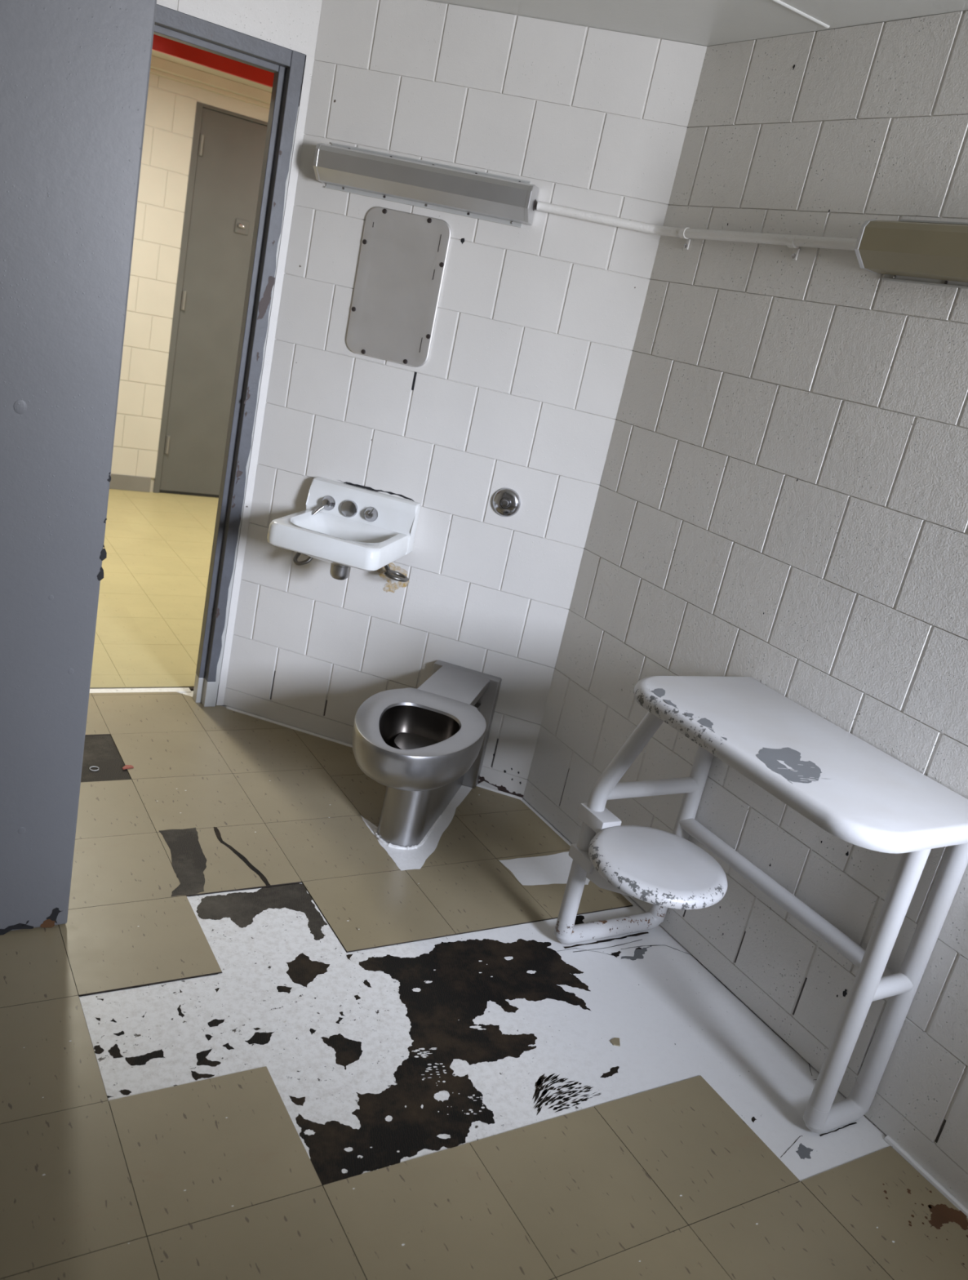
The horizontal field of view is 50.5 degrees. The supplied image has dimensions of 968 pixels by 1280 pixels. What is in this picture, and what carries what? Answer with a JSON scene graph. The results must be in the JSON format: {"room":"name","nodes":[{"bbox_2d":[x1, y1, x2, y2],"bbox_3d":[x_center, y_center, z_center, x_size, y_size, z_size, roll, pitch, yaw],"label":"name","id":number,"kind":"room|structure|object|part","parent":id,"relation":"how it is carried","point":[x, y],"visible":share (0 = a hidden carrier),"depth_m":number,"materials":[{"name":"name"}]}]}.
{"room":"prison interior","nodes":[
{"label":"prison interior","id":0,"kind":"room"},
{"bbox_2d":[0,0,156,935],"bbox_3d":[-1.355,-0.433,1.642,1.468,2.297,0.102,1,21,-32],"label":"door","id":1,"kind":"structure","parent":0,"point":[74,74],"depth_m":1.91,"materials":[{"name":"grey paint"}]},
{"bbox_2d":[111,73,198,478],"bbox_3d":[-3.591,-2.131,5.001,4.131,2.310,0.100,1,21,-32],"label":"wall","id":2,"kind":"structure","parent":0,"point":[171,108],"depth_m":5.97,"materials":[{"name":"beige paint"}]},
{"bbox_2d":[109,473,151,492],"bbox_3d":[-3.824,-0.999,5.318,4.105,0.095,0.016,1,21,-32],"label":"baseboard","id":3,"kind":"structure","parent":2,"relation":"attached to","point":[118,482],"depth_m":6.34,"materials":[{"name":"grey paint"}]},
{"bbox_2d":[150,55,271,109],"bbox_3d":[-2.353,-3.120,5.192,6.400,0.075,0.102,1,21,-32],"label":"trim","id":4,"kind":"structure","parent":2,"relation":"attached to","point":[161,67],"depth_m":5.69,"materials":[{"name":"beige paint"}]},
{"bbox_2d":[149,88,269,492],"bbox_3d":[-2.646,-2.078,5.630,6.400,2.400,0.118,1,21,-32],"label":"wall","id":5,"kind":"structure","parent":0,"point":[204,96],"depth_m":5.87,"materials":[{"name":"beige paint"}]},
{"bbox_2d":[152,101,267,497],"bbox_3d":[-1.450,-1.980,6.383,0.970,2.255,0.089,1,21,-32],"label":"door","id":6,"kind":"structure","parent":5,"relation":"attached to","point":[228,147],"depth_m":6.19,"materials":[{"name":"grey paint"}]},
{"bbox_3d":[-1.447,-2.469,6.129,0.080,0.080,0.009,1,21,-32],"label":"lock plate","id":7,"kind":"part","parent":6,"relation":"part of","materials":[{"name":"grey paint"}]},
{"bbox_2d":[151,49,272,92],"bbox_3d":[-1.647,-2.693,4.063,6.400,0.100,3.090,1,21,-32],"label":"ceiling","id":8,"kind":"structure","parent":0,"point":[162,55],"depth_m":5.57,"materials":[{"name":"beige paint"}]},
{"bbox_2d":[156,0,322,705],"bbox_3d":[-1.588,-0.925,2.816,2.315,2.384,0.185,1,21,-32],"label":"wall","id":9,"kind":"structure","parent":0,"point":[292,24],"depth_m":3.02,"materials":[{"name":"white paint"}]},
{"bbox_2d":[223,0,706,798],"bbox_3d":[-0.151,-0.686,3.260,1.119,2.306,0.121,16,18,10],"label":"wall","id":10,"kind":"structure","parent":0,"point":[519,388],"depth_m":3.13,"materials":[{"name":"white paint"}]},
{"bbox_2d":[153,4,306,706],"bbox_3d":[-1.154,-0.757,3.084,0.960,2.088,0.079,1,21,-32],"label":"door frame","id":11,"kind":"structure","parent":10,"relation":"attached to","point":[287,65],"depth_m":3.20,"materials":[{"name":"grey paint"}]},
{"bbox_2d":[266,476,421,582],"bbox_3d":[-0.433,-0.313,3.183,0.383,0.271,0.355,16,18,10],"label":"sink","id":12,"kind":"object","parent":10,"relation":"attached to","point":[344,526],"visible":1,"depth_m":3.25,"materials":[{"name":"white ceramic"}]},
{"bbox_3d":[-0.526,-0.417,3.280,0.047,0.041,0.014,-5,24,-43],"label":"lever","id":13,"kind":"part","parent":12,"relation":"part of","materials":[{"name":"silver metal"}]},
{"bbox_3d":[-0.503,-0.438,3.290,0.048,0.048,0.036,16,18,10],"label":"tap knob","id":14,"kind":"part","parent":12,"relation":"part of","materials":[{"name":"silver metal"}]},
{"bbox_2d":[266,508,408,571],"bbox_3d":[-0.446,-0.298,3.188,0.360,0.111,0.350,16,18,10],"label":"basin","id":15,"kind":"object","parent":12,"relation":"in","point":[344,540],"depth_m":3.08,"materials":[{"name":"white ceramic"}]},
{"bbox_3d":[-0.363,-0.399,3.263,0.048,0.048,0.036,16,18,10],"label":"tap knob","id":16,"kind":"part","parent":12,"relation":"part of","materials":[{"name":"silver metal"}]},
{"bbox_3d":[-0.359,-0.405,3.246,0.014,0.037,0.037,-1,22,-36],"label":"lever","id":17,"kind":"part","parent":12,"relation":"part of","materials":[{"name":"silver metal"}]},
{"bbox_2d":[306,476,421,555],"bbox_3d":[-0.395,-0.401,3.304,0.363,0.164,0.060,16,18,10],"label":"backsplash","id":18,"kind":"structure","parent":10,"relation":"attached to","point":[397,514],"depth_m":3.27,"materials":[{"name":"white ceramic"}]},
{"bbox_2d":[346,206,451,367],"bbox_3d":[-0.264,-1.069,3.116,0.272,0.432,0.014,16,18,11],"label":"mirror panel","id":19,"kind":"object","parent":10,"relation":"attached to","point":[403,257],"visible":1,"depth_m":3.11,"materials":[{"name":"silver metal"}]},
{"bbox_2d":[312,142,539,227],"bbox_3d":[-0.173,-1.330,2.983,0.665,0.126,0.090,16,18,10],"label":"strip light","id":20,"kind":"object","parent":10,"relation":"attached to","point":[493,197],"visible":1,"depth_m":2.96,"materials":[{"name":"metal"}]},
{"bbox_2d":[492,488,520,516],"bbox_3d":[0.067,-0.426,3.189,0.090,0.090,0.030,16,18,10],"label":"button","id":21,"kind":"object","parent":10,"relation":"attached to","point":[506,502],"visible":1,"depth_m":3.19,"materials":[{"name":"silver metal"}]},
{"bbox_2d":[226,706,967,1217],"bbox_3d":[0.678,0.992,2.397,0.632,0.016,4.260,-4,24,-42],"label":"trim","id":22,"kind":"structure","parent":10,"relation":"attached to","point":[888,1140],"depth_m":2.20,"materials":[{"name":"white paint"}]},
{"bbox_2d":[0,488,967,1279],"bbox_3d":[-1.116,0.434,3.093,7.009,0.121,8.100,1,21,-32],"label":"floor","id":23,"kind":"structure","parent":0,"point":[261,1036],"depth_m":2.17,"materials":[{"name":"beige tile"}]},
{"bbox_2d":[88,765,98,771],"bbox_3d":[-1.153,0.380,3.033,0.028,0.003,0.028,1,21,-32],"label":"metal ring","id":24,"kind":"object","parent":23,"relation":"on","point":[93,766],"visible":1,"depth_m":3.03,"materials":[{"name":"silver metal"}]},
{"bbox_2d":[122,764,133,769],"bbox_3d":[-1.072,0.381,3.078,0.034,0.004,0.019,-6,25,-45],"label":"flake","id":25,"kind":"object","parent":23,"relation":"on","point":[126,766],"visible":1,"depth_m":3.08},
{"bbox_2d":[352,660,502,849],"bbox_3d":[-0.184,0.376,3.068,0.356,0.397,0.782,16,18,10],"label":"toilet","id":26,"kind":"object","parent":23,"relation":"on","point":[426,742],"visible":1,"depth_m":2.96,"materials":[{"name":"silver metal"}]},
{"bbox_3d":[-0.197,0.299,2.891,0.356,0.154,0.482,16,18,10],"label":"bowl","id":27,"kind":"part","parent":26,"relation":"part of","materials":[{"name":"silver metal"}]},
{"bbox_3d":[-0.208,0.314,2.856,0.219,0.145,0.329,16,18,10],"label":"bowl interior","id":28,"kind":"part","parent":26,"relation":"part of","materials":[{"name":"silver metal"}]},
{"bbox_2d":[609,1037,620,1046],"bbox_3d":[0.301,0.922,2.356,0.023,0.003,0.027,13,18,0],"label":"fragment","id":29,"kind":"object","parent":23,"relation":"on","point":[615,1041],"visible":1,"depth_m":2.35,"materials":[{"name":"beige plastic"}]},
{"bbox_2d":[554,675,967,1133],"bbox_3d":[0.549,0.569,2.321,0.486,0.776,0.803,1,21,-32],"label":"desk","id":30,"kind":"object","parent":23,"relation":"on","point":[860,794],"visible":1,"depth_m":2.22,"materials":[{"name":"white metal"}]},
{"bbox_3d":[0.344,0.431,2.602,0.209,0.721,0.045,1,21,-32],"label":"leg","id":31,"kind":"part","parent":30,"relation":"part of","materials":[{"name":"white metal"}]},
{"bbox_3d":[0.356,0.572,2.463,0.052,0.127,0.236,-3,23,-41],"label":"stool arm","id":32,"kind":"part","parent":30,"relation":"part of","materials":[{"name":"white metal"}]},
{"bbox_3d":[0.407,0.524,2.400,0.330,0.034,0.330,1,21,-32],"label":"stool seat","id":33,"kind":"part","parent":30,"relation":"part of","materials":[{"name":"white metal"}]},
{"bbox_3d":[0.548,0.442,2.734,0.045,0.706,0.045,1,21,-32],"label":"leg","id":34,"kind":"part","parent":30,"relation":"part of","materials":[{"name":"white metal"}]},
{"bbox_3d":[0.777,0.701,2.088,0.045,0.706,0.045,1,21,-32],"label":"leg","id":35,"kind":"part","parent":30,"relation":"part of","materials":[{"name":"white metal"}]},
{"bbox_3d":[0.902,0.703,2.167,0.045,0.706,0.045,1,21,-32],"label":"leg","id":36,"kind":"part","parent":30,"relation":"part of","materials":[{"name":"white metal"}]},
{"bbox_2d":[427,0,967,46],"bbox_3d":[0.003,-1.190,0.931,3.186,0.100,4.540,1,21,-32],"label":"ceiling","id":37,"kind":"structure","parent":0,"point":[707,23],"depth_m":2.53,"materials":[{"name":"paint"}]},
{"bbox_2d":[772,0,830,28],"bbox_3d":[-0.415,-1.451,1.613,2.900,0.014,0.020,1,21,-33],"label":"trim","id":38,"kind":"structure","parent":37,"relation":"attached to","point":[778,2],"depth_m":2.34,"materials":[{"name":"paint"}]},
{"bbox_2d":[523,10,967,1208],"bbox_3d":[1.282,0.109,1.743,0.121,2.284,3.515,1,21,-32],"label":"wall","id":39,"kind":"structure","parent":0,"point":[781,503],"depth_m":2.46,"materials":[{"name":"white paint"}]},
{"bbox_2d":[537,200,857,260],"bbox_3d":[0.571,-1.053,2.678,0.201,0.056,1.058,-6,25,-45],"label":"conduit","id":40,"kind":"object","parent":39,"relation":"attached to","point":[794,242],"visible":0.98,"depth_m":2.71,"materials":[{"name":"white metal"}]},
{"bbox_2d":[854,219,967,288],"bbox_3d":[1.012,-0.750,1.998,0.090,0.126,0.660,1,21,-32],"label":"strip light","id":41,"kind":"object","parent":39,"relation":"attached to","point":[927,252],"visible":1,"depth_m":2.13,"materials":[{"name":"metal"}]},
{"bbox_3d":[-4.636,-1.615,2.681,0.100,2.500,3.110,1,21,-32],"label":"wall","id":42,"kind":"structure","parent":0,"visible":0},
{"bbox_2d":[151,34,274,87],"bbox_3d":[-1.290,-2.189,3.486,6.380,0.214,0.120,1,21,-32],"label":"beam","id":43,"kind":"structure","parent":42,"relation":"attached to","point":[160,44],"depth_m":3.75,"materials":[{"name":"paint"}]}
]}

